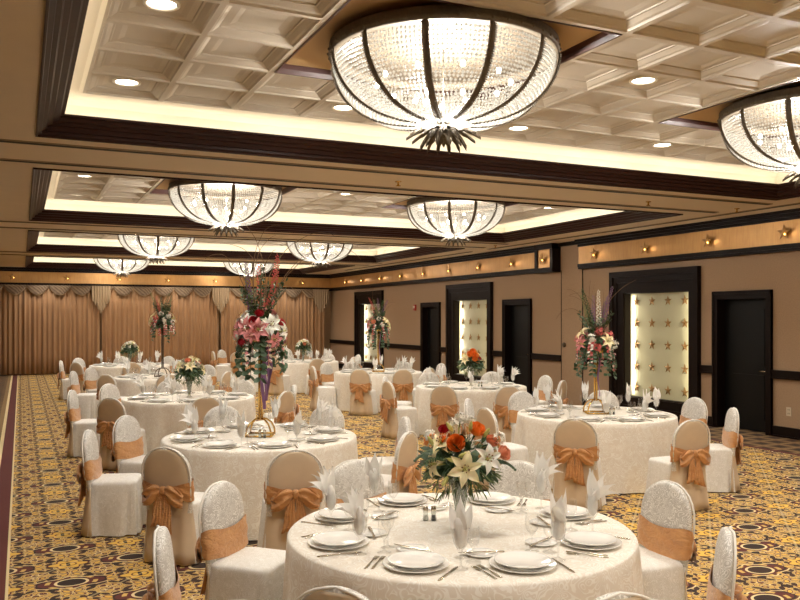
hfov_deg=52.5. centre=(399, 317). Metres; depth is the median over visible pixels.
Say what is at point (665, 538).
banquet chair
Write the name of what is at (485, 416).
banquet chair
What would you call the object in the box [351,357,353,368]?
folded napkin
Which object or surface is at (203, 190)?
crystal chandelier
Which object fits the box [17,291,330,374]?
wall
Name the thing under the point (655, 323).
display panel
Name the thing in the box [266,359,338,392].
banquet table
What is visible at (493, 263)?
trim
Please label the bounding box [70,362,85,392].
banquet chair
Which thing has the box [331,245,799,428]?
wall
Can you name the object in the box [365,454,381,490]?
folded napkin
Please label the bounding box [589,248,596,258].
sconce
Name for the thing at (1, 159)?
ceiling vent
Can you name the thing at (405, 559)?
dinner plate
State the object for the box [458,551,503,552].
butter knife
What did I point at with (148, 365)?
folded napkin
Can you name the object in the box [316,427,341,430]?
dinner plate
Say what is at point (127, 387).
banquet table
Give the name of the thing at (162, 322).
flower centerpiece
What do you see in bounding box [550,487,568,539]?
folded napkin
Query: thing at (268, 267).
crystal chandelier
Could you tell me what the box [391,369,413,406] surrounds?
banquet chair
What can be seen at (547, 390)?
folded napkin
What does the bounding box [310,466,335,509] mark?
folded napkin
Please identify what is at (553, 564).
charger plate
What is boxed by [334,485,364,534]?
folded napkin
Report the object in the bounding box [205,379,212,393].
folded napkin
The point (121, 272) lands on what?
crystal chandelier
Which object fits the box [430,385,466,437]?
banquet chair
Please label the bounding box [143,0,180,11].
recessed light
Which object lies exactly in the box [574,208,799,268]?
trim
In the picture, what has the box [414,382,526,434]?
banquet table
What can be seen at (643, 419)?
charger plate
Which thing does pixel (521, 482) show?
banquet chair
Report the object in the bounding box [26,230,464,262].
trim
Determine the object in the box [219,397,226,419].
folded napkin
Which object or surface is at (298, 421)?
folded napkin
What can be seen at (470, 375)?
folded napkin
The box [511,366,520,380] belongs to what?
folded napkin
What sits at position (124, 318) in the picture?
stage curtain
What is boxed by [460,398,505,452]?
banquet chair
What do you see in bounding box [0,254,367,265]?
ceiling vent
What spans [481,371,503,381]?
banquet chair
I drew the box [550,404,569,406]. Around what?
dinner plate
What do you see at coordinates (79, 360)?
banquet chair
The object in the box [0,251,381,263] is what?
ceiling vent
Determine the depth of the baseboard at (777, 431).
12.84 m
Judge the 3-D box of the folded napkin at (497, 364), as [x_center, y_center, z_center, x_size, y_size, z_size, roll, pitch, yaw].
[1.762,0.924,14.119,0.156,0.244,0.086,0,0,-11]
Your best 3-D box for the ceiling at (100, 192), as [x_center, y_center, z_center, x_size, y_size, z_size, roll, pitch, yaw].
[-0.889,-1.905,13.490,9.516,0.350,5.276,0,0,-25]
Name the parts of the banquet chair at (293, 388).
seat, backrest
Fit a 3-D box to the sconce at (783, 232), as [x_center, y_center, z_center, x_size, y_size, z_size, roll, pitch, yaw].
[6.017,-1.353,12.719,0.086,0.244,0.257,0,0,-25]
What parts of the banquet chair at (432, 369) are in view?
seat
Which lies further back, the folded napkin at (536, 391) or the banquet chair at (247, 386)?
the banquet chair at (247, 386)
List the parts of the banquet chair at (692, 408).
sash, backrest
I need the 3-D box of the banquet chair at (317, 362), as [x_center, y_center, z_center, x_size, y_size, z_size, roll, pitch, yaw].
[-2.078,1.440,20.172,0.541,0.897,0.574,0,0,-16]
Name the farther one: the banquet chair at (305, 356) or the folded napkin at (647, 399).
the banquet chair at (305, 356)
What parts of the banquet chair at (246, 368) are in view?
seat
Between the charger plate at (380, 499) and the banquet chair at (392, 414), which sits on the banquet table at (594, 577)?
the charger plate at (380, 499)
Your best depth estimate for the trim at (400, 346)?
25.70 m
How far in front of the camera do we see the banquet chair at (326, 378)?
17.97 m
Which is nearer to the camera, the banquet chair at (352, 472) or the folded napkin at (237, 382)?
the banquet chair at (352, 472)
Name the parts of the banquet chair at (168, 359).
backrest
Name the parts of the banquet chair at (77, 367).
sash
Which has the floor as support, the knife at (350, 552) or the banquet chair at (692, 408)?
the banquet chair at (692, 408)
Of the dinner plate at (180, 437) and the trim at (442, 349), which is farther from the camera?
the trim at (442, 349)
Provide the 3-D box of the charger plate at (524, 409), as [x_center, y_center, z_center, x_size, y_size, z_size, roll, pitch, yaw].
[1.679,1.130,9.938,0.310,0.018,0.310,0,0,20]
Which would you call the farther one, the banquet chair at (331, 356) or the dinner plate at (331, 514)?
the banquet chair at (331, 356)
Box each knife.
[301,521,334,525]
[317,552,360,556]
[368,526,375,537]
[372,511,395,518]
[394,544,431,551]
[416,505,452,507]
[438,566,457,580]
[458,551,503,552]
[481,505,513,510]
[529,536,552,545]
[536,516,550,525]
[552,558,574,572]
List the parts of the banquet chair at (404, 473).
seat, backrest, sash, panel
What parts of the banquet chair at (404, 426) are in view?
seat, backrest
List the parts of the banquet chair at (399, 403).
seat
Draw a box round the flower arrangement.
[556,280,634,414]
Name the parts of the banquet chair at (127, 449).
backrest, sash, seat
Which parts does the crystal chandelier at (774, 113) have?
crystal panel, crystal panel, crystal panel, ceiling plate, crystal panel, crystal panel, crystal panel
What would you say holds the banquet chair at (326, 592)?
on the floor
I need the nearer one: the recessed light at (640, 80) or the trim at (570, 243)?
the recessed light at (640, 80)
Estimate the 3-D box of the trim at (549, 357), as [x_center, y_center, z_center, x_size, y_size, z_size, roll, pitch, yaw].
[3.364,0.905,18.742,0.050,0.140,1.180,0,0,-25]
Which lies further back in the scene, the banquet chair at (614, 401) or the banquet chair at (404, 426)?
the banquet chair at (614, 401)
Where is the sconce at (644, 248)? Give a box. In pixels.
[640,242,648,253]
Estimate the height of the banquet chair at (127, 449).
0.897 m
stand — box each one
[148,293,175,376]
[366,298,397,371]
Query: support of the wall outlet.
attached to the wall at (779, 272)
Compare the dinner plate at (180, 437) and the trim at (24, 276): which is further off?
the trim at (24, 276)
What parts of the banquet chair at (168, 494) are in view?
backrest, sash, seat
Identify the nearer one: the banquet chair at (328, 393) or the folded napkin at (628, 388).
the folded napkin at (628, 388)
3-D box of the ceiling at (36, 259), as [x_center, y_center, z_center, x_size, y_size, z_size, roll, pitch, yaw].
[-6.895,-1.905,26.357,9.516,0.350,5.276,0,0,-25]
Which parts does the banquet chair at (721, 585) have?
sash, backrest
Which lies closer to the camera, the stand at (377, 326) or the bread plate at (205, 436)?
the bread plate at (205, 436)
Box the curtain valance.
[0,284,328,312]
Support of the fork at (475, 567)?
on the banquet table at (594, 577)
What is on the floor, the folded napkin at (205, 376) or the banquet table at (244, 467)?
the banquet table at (244, 467)
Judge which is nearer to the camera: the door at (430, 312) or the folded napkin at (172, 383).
the folded napkin at (172, 383)
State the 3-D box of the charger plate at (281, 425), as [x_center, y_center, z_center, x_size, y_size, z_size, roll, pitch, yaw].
[-1.110,1.130,8.514,0.310,0.018,0.310,0,0,20]
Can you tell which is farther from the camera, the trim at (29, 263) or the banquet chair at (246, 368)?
the trim at (29, 263)
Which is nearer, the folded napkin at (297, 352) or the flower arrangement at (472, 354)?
the flower arrangement at (472, 354)
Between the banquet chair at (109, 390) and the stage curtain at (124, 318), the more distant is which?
the stage curtain at (124, 318)
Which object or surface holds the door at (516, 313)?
in the wall at (779, 272)
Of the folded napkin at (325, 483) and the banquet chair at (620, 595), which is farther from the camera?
the folded napkin at (325, 483)
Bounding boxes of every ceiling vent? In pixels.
[0,139,772,204]
[0,158,718,212]
[0,220,506,244]
[0,226,485,247]
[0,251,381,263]
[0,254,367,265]
[348,251,472,269]
[489,202,799,249]
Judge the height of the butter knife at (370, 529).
0.006 m
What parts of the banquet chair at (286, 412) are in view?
seat, sash, panel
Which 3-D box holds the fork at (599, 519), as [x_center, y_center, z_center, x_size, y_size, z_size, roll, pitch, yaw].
[1.054,1.135,4.531,0.198,0.009,0.023,0,0,-31]
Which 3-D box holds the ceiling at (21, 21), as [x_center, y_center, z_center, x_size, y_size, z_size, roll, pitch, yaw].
[-1.768,-1.865,12.418,15.300,0.370,36.000,0,0,-25]
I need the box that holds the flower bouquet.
[413,411,515,506]
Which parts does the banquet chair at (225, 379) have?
panel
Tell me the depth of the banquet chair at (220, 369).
24.23 m
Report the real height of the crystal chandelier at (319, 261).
0.767 m
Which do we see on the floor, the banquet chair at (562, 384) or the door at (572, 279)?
the banquet chair at (562, 384)
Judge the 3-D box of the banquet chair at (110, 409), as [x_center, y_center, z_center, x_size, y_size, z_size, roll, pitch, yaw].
[-3.538,1.440,10.325,0.541,0.897,0.574,0,0,20]
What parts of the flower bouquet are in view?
stem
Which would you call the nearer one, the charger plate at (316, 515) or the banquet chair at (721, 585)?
the banquet chair at (721, 585)
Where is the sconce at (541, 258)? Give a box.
[539,254,544,263]
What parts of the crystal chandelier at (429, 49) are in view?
crystal panel, crystal panel, crystal panel, crystal panel, crystal panel, crystal panel, ceiling plate, crystal panel, crystal panel, crystal panel, crystal panel, crystal panel, crystal panel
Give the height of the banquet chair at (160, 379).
0.897 m
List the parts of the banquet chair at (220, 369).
seat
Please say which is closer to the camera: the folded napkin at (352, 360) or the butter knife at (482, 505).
the butter knife at (482, 505)
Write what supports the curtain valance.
attached to the wall at (328, 305)
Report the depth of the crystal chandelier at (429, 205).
13.91 m
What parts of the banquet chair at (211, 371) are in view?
sash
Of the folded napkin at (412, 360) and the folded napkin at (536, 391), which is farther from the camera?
the folded napkin at (412, 360)
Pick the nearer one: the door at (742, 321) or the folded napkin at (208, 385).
the folded napkin at (208, 385)
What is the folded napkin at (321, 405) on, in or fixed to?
in the water goblet
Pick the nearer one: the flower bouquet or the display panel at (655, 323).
the flower bouquet
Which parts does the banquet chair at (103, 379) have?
panel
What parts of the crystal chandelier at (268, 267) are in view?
crystal panel, crystal panel, crystal panel, crystal panel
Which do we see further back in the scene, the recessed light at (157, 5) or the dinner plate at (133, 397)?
the dinner plate at (133, 397)
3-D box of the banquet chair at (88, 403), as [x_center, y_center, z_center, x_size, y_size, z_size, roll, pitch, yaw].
[-5.930,1.440,15.252,0.574,0.897,0.541,0,0,-5]
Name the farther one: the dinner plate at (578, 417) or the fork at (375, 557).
the dinner plate at (578, 417)
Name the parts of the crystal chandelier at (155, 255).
crystal panel, crystal panel, crystal panel, crystal panel, crystal panel, crystal panel, crystal panel, crystal panel, crystal panel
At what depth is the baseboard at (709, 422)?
14.28 m
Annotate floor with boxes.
[0,368,799,599]
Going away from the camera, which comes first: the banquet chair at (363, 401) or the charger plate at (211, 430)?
the charger plate at (211, 430)
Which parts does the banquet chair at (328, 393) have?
panel, sash, seat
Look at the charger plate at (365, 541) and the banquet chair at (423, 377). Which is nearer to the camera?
the charger plate at (365, 541)
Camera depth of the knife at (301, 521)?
4.49 m
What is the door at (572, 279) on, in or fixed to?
in the wall at (779, 272)
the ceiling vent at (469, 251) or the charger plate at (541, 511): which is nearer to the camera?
the charger plate at (541, 511)
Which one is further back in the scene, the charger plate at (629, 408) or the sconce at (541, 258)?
the sconce at (541, 258)
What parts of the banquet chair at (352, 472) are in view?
sash, backrest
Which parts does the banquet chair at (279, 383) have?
panel, seat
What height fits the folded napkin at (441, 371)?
0.236 m
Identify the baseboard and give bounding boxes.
[706,416,711,425]
[771,425,799,439]
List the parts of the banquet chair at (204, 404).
panel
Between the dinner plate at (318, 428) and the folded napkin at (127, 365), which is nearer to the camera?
the dinner plate at (318, 428)
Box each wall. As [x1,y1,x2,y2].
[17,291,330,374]
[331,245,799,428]
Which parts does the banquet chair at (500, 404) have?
sash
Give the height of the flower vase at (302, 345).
0.600 m
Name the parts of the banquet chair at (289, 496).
seat, sash, backrest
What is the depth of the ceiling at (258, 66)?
6.78 m
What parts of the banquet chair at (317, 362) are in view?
seat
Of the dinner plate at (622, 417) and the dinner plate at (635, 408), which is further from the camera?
the dinner plate at (635, 408)
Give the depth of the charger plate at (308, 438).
7.53 m
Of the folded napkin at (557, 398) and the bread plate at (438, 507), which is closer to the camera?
the bread plate at (438, 507)
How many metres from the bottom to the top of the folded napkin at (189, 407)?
0.236 m
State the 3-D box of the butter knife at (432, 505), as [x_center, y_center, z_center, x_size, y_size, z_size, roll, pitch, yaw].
[0.208,1.125,4.860,0.225,0.006,0.020,0,0,-10]
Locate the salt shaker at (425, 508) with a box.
[423,506,427,520]
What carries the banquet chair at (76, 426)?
on the floor
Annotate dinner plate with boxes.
[129,396,147,398]
[140,392,157,394]
[148,398,167,400]
[172,435,200,439]
[174,390,188,392]
[184,398,198,400]
[185,427,211,431]
[204,441,234,446]
[221,396,237,398]
[229,392,245,394]
[229,422,253,426]
[260,441,289,446]
[282,422,306,426]
[309,435,336,439]
[312,531,363,546]
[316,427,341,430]
[318,507,363,519]
[382,493,423,503]
[388,551,443,568]
[470,492,511,502]
[494,551,551,568]
[526,407,547,410]
[536,412,557,415]
[543,505,588,516]
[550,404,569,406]
[564,531,616,546]
[575,416,598,419]
[619,416,642,419]
[630,407,652,409]
[645,412,667,415]
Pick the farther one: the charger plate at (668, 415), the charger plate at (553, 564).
the charger plate at (668, 415)
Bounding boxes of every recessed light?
[112,78,140,86]
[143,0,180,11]
[332,104,353,110]
[508,125,529,130]
[629,76,657,84]
[652,142,672,147]
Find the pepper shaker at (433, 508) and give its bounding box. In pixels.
[431,506,435,520]
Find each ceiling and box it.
[0,0,799,274]
[33,257,313,268]
[37,232,418,255]
[45,171,622,232]
[65,0,799,183]
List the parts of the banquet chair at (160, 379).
panel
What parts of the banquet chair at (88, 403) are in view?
backrest, sash, seat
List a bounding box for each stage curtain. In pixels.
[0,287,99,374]
[102,289,218,366]
[221,291,324,362]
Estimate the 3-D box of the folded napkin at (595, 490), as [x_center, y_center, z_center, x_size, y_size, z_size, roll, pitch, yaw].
[1.065,0.920,4.274,0.177,0.250,0.080,0,0,23]
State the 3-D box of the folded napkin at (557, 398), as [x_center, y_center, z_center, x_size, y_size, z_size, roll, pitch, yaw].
[1.771,0.924,9.209,0.156,0.244,0.086,0,0,-29]
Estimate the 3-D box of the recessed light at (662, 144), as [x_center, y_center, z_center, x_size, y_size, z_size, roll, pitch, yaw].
[3.130,-2.063,9.682,0.240,0.014,0.240,0,0,-25]
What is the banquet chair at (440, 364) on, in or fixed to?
on the floor
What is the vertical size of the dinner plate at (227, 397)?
0.020 m
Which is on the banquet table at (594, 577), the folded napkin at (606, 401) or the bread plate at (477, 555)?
the bread plate at (477, 555)
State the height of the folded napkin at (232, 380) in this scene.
0.236 m
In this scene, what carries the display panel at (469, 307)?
attached to the wall at (779, 272)
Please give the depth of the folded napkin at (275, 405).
8.55 m
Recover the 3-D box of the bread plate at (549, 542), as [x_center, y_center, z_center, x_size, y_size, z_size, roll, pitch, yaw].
[0.713,1.133,4.098,0.160,0.012,0.160,0,0,25]
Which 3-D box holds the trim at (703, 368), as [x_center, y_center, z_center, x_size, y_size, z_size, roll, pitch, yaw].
[5.415,0.905,14.347,0.050,0.140,0.300,0,0,-25]
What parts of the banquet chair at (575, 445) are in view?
backrest, sash, seat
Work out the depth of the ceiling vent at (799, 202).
14.33 m
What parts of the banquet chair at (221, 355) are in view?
sash, backrest, seat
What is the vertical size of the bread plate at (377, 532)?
0.012 m
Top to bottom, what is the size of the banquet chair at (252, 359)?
0.897 m
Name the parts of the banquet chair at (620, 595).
panel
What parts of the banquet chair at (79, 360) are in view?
backrest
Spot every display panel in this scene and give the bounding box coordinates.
[354,290,383,368]
[446,282,492,381]
[609,266,700,421]
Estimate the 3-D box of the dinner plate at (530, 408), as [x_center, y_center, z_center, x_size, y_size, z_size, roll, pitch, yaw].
[1.679,1.117,9.938,0.262,0.020,0.262,0,0,20]
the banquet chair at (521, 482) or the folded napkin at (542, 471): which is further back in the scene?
the banquet chair at (521, 482)
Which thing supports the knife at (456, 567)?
on the banquet table at (594, 577)
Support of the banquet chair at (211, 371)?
on the floor
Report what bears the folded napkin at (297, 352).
in the water goblet
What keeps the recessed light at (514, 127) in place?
in the ceiling at (258, 66)
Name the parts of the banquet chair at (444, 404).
backrest, sash, panel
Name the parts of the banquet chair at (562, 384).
panel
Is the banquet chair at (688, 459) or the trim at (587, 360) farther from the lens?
the trim at (587, 360)
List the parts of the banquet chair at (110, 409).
panel, backrest, seat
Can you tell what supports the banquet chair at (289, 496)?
on the floor
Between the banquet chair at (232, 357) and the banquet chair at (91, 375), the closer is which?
the banquet chair at (91, 375)
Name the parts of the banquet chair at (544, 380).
seat, sash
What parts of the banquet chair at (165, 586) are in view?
backrest, sash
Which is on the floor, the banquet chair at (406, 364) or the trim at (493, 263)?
the banquet chair at (406, 364)
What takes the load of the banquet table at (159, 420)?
on the floor
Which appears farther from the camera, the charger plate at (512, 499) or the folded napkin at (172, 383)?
the folded napkin at (172, 383)
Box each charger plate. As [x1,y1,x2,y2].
[170,437,203,441]
[183,429,213,433]
[202,443,236,447]
[257,443,291,448]
[279,424,308,427]
[307,437,339,441]
[308,535,368,549]
[313,429,343,432]
[314,511,368,522]
[378,497,427,506]
[382,556,449,572]
[467,495,515,504]
[489,556,556,573]
[524,409,549,411]
[534,414,560,417]
[539,508,591,519]
[559,536,621,549]
[617,418,645,421]
[629,408,654,411]
[643,414,670,417]
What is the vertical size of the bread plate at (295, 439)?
0.012 m
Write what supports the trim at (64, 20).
attached to the ceiling at (21, 21)
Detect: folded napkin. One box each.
[115,352,119,362]
[121,360,130,372]
[134,374,142,389]
[136,377,144,393]
[143,361,150,373]
[164,373,169,385]
[164,378,175,394]
[180,406,198,432]
[184,401,192,425]
[200,371,209,385]
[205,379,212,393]
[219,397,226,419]
[230,373,235,387]
[234,374,242,390]
[236,411,244,436]
[271,396,280,416]
[293,407,306,433]
[294,349,299,358]
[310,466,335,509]
[316,396,328,419]
[328,403,342,427]
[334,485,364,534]
[340,355,346,366]
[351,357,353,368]
[354,355,358,365]
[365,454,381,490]
[372,357,377,368]
[410,357,414,367]
[426,367,431,379]
[439,368,442,381]
[449,495,472,548]
[468,370,473,383]
[497,364,503,377]
[498,368,504,382]
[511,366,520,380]
[533,386,538,404]
[534,451,562,492]
[543,383,551,400]
[550,389,562,409]
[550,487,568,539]
[582,382,588,399]
[587,468,619,515]
[602,390,611,411]
[626,384,631,401]
[642,389,656,410]
[653,387,660,405]
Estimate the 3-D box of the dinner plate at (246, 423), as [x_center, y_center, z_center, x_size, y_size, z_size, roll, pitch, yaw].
[-1.657,1.117,8.486,0.262,0.020,0.262,0,0,-26]
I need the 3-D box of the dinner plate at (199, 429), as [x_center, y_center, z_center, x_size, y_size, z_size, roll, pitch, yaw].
[-2.007,1.117,8.096,0.262,0.020,0.262,0,0,20]
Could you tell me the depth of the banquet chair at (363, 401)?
15.80 m
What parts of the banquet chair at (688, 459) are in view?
seat, panel, sash, backrest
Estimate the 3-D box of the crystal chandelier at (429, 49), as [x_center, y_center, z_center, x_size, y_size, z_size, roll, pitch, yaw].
[0.325,-1.641,6.089,1.738,0.767,1.737,0,0,-8]
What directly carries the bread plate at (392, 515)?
on the banquet table at (594, 577)
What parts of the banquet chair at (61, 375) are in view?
panel, backrest, sash, seat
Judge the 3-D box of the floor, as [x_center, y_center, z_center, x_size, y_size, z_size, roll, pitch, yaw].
[-1.831,1.950,12.553,15.300,0.100,36.300,0,0,-25]
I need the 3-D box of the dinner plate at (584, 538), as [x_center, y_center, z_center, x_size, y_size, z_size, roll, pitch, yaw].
[0.959,1.117,4.093,0.262,0.020,0.262,0,0,25]
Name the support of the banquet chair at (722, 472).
on the floor
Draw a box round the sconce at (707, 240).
[701,235,711,247]
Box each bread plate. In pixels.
[201,435,216,437]
[217,430,231,432]
[288,438,304,440]
[303,432,317,434]
[362,528,386,536]
[371,512,397,519]
[396,544,428,551]
[422,503,447,510]
[465,548,497,557]
[485,506,511,512]
[525,537,556,546]
[529,518,550,525]
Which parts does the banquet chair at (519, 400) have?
sash, seat, backrest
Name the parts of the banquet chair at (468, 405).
sash, backrest, seat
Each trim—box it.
[0,267,329,289]
[25,256,354,273]
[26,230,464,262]
[29,167,682,242]
[35,0,799,200]
[329,246,533,290]
[329,339,353,344]
[383,343,419,349]
[439,347,445,351]
[492,350,501,356]
[530,353,561,361]
[534,243,560,273]
[558,241,575,246]
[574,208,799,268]
[584,357,608,364]
[699,365,711,373]
[771,370,799,380]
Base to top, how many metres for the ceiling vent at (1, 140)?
0.016 m
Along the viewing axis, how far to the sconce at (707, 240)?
14.12 m
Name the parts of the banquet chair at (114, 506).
panel, backrest, sash, seat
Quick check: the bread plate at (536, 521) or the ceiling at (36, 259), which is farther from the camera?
the ceiling at (36, 259)
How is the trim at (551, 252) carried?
attached to the wall at (779, 272)
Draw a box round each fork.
[364,556,378,568]
[371,556,385,568]
[471,566,496,578]
[476,564,502,577]
[566,551,607,555]
[566,553,608,557]
[574,519,601,523]
[579,520,606,525]
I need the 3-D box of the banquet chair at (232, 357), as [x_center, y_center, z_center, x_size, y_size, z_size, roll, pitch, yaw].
[-4.660,1.440,23.753,0.541,0.897,0.574,0,0,22]
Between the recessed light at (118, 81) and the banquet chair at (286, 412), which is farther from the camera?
the banquet chair at (286, 412)
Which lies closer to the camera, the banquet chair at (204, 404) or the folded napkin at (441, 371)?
the banquet chair at (204, 404)
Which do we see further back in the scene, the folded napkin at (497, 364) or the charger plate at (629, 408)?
the folded napkin at (497, 364)
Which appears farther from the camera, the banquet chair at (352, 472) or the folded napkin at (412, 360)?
the folded napkin at (412, 360)
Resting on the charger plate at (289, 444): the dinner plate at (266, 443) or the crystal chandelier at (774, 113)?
the dinner plate at (266, 443)
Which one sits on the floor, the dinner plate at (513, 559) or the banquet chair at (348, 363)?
the banquet chair at (348, 363)
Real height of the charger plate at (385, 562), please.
0.018 m
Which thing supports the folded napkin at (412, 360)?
in the water goblet
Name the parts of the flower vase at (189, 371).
stem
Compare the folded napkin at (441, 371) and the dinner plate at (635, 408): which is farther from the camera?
the folded napkin at (441, 371)
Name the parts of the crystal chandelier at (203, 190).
crystal panel, crystal panel, crystal panel, crystal panel, crystal panel, crystal panel, ceiling plate, crystal panel, crystal panel, crystal panel, crystal panel, crystal panel, crystal panel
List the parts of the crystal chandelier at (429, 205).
crystal panel, crystal panel, crystal panel, crystal panel, crystal panel, ceiling plate, crystal panel, crystal panel, crystal panel, crystal panel, crystal panel, crystal panel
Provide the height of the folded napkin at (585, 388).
0.250 m
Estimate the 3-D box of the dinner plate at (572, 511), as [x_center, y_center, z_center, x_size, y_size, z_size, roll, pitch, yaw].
[0.958,1.117,4.685,0.262,0.020,0.262,0,0,-25]
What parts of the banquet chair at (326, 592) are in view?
panel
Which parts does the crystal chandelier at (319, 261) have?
crystal panel, crystal panel, crystal panel, crystal panel, crystal panel, crystal panel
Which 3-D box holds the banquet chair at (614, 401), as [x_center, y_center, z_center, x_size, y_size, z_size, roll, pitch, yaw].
[2.723,1.440,10.977,0.541,0.897,0.574,0,0,17]
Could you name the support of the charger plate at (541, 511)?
on the banquet table at (594, 577)
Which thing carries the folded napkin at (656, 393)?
in the water goblet
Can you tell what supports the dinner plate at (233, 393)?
on the charger plate
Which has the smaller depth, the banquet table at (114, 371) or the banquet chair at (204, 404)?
the banquet chair at (204, 404)
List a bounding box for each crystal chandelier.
[93,259,148,277]
[117,235,194,264]
[168,180,282,236]
[223,262,274,279]
[286,242,352,268]
[327,4,561,153]
[406,197,505,246]
[717,86,799,188]
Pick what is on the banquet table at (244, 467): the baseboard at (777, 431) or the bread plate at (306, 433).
the bread plate at (306, 433)
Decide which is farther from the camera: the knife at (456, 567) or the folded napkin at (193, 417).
the folded napkin at (193, 417)
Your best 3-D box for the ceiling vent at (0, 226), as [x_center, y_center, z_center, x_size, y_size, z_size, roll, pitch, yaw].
[-2.874,-1.672,17.033,10.800,0.016,0.100,0,0,-25]
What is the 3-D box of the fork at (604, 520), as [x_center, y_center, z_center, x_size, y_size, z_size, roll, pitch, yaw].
[1.075,1.135,4.508,0.198,0.009,0.023,0,0,-31]
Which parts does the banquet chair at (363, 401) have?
sash, seat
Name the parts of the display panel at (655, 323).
lit panel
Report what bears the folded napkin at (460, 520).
in the water goblet
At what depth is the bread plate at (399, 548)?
4.00 m
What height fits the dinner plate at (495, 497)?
0.020 m
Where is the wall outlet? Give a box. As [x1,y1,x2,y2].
[786,407,790,415]
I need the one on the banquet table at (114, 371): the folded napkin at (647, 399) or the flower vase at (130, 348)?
the flower vase at (130, 348)
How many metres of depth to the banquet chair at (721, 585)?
3.73 m
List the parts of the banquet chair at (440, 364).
backrest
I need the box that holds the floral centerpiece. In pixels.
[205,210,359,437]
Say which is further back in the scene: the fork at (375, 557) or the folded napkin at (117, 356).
the folded napkin at (117, 356)
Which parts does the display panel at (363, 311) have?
lit panel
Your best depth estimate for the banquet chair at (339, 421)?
9.23 m
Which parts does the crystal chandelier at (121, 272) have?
crystal panel, crystal panel, crystal panel, crystal panel, crystal panel, crystal panel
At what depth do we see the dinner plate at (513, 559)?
3.75 m
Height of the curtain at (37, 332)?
2.950 m
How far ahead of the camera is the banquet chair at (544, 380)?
14.02 m
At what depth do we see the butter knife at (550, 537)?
4.10 m
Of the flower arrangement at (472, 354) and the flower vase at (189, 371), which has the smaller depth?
the flower vase at (189, 371)
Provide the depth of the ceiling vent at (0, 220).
15.76 m
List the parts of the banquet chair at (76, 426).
panel, backrest, sash, seat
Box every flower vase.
[120,340,138,359]
[172,356,205,393]
[295,339,311,359]
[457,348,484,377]
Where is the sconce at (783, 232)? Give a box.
[777,224,789,239]
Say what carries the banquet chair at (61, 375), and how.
on the floor
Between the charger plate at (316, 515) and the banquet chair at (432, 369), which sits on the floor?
the banquet chair at (432, 369)
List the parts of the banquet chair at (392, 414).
sash, backrest, panel, seat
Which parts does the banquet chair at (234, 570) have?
panel, backrest, sash, seat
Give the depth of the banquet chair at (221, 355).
25.34 m
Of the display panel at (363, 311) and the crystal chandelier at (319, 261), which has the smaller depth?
the crystal chandelier at (319, 261)
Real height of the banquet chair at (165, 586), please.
0.897 m
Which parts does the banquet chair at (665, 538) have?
seat, sash, backrest, panel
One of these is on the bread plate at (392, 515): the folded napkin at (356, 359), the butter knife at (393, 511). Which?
the butter knife at (393, 511)
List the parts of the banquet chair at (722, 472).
seat, sash, backrest, panel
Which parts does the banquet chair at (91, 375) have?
sash, seat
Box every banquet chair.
[57,360,69,399]
[64,389,99,456]
[67,371,98,418]
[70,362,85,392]
[72,358,85,371]
[76,429,146,536]
[83,367,97,392]
[96,374,124,399]
[96,397,146,469]
[99,383,120,401]
[110,415,146,507]
[113,356,128,362]
[121,362,141,375]
[140,365,160,373]
[141,447,206,565]
[141,525,242,599]
[155,374,180,391]
[156,381,183,392]
[162,356,174,372]
[187,397,219,427]
[195,480,285,599]
[203,406,240,426]
[204,365,216,389]
[210,351,228,380]
[217,350,230,370]
[218,371,232,391]
[230,352,242,377]
[232,379,255,396]
[243,362,264,391]
[249,357,266,386]
[254,390,296,423]
[257,449,323,549]
[263,384,299,418]
[268,359,290,394]
[295,586,368,599]
[302,351,309,358]
[305,358,325,394]
[308,366,336,409]
[309,405,344,428]
[319,363,333,386]
[321,353,334,359]
[325,459,386,507]
[342,361,359,369]
[349,369,377,414]
[361,416,410,474]
[380,376,411,425]
[380,381,418,438]
[382,431,421,493]
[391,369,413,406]
[394,361,411,368]
[412,368,435,406]
[418,372,439,384]
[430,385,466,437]
[435,363,446,380]
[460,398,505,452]
[474,408,528,489]
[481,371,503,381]
[488,460,550,500]
[493,386,519,441]
[508,391,535,442]
[536,375,553,405]
[536,380,568,406]
[552,418,605,509]
[586,390,618,405]
[594,591,651,599]
[637,480,696,599]
[645,419,710,510]
[652,526,747,599]
[679,397,708,427]
[705,407,742,492]
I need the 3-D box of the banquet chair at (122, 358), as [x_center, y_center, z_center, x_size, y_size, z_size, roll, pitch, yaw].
[-7.159,1.440,20.925,0.541,0.897,0.574,0,0,-23]
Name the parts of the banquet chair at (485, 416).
backrest, panel, sash, seat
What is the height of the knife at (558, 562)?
0.006 m
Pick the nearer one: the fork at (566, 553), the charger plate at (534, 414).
the fork at (566, 553)
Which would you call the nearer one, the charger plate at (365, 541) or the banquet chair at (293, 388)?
the charger plate at (365, 541)
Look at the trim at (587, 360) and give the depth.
17.16 m
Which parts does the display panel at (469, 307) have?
lit panel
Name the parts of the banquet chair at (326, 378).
sash, seat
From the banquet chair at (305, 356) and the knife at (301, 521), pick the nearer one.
the knife at (301, 521)
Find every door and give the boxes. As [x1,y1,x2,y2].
[420,302,440,372]
[502,299,531,393]
[561,269,582,404]
[712,289,772,435]
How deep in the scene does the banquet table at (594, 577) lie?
3.93 m
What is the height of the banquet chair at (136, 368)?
0.897 m
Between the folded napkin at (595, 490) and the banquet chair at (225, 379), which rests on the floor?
the banquet chair at (225, 379)
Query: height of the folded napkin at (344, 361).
0.250 m
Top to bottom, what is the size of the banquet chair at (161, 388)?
0.897 m
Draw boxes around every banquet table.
[89,363,169,376]
[113,373,211,396]
[121,391,255,452]
[160,424,357,539]
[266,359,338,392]
[282,493,643,599]
[334,369,421,411]
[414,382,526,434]
[514,405,677,493]

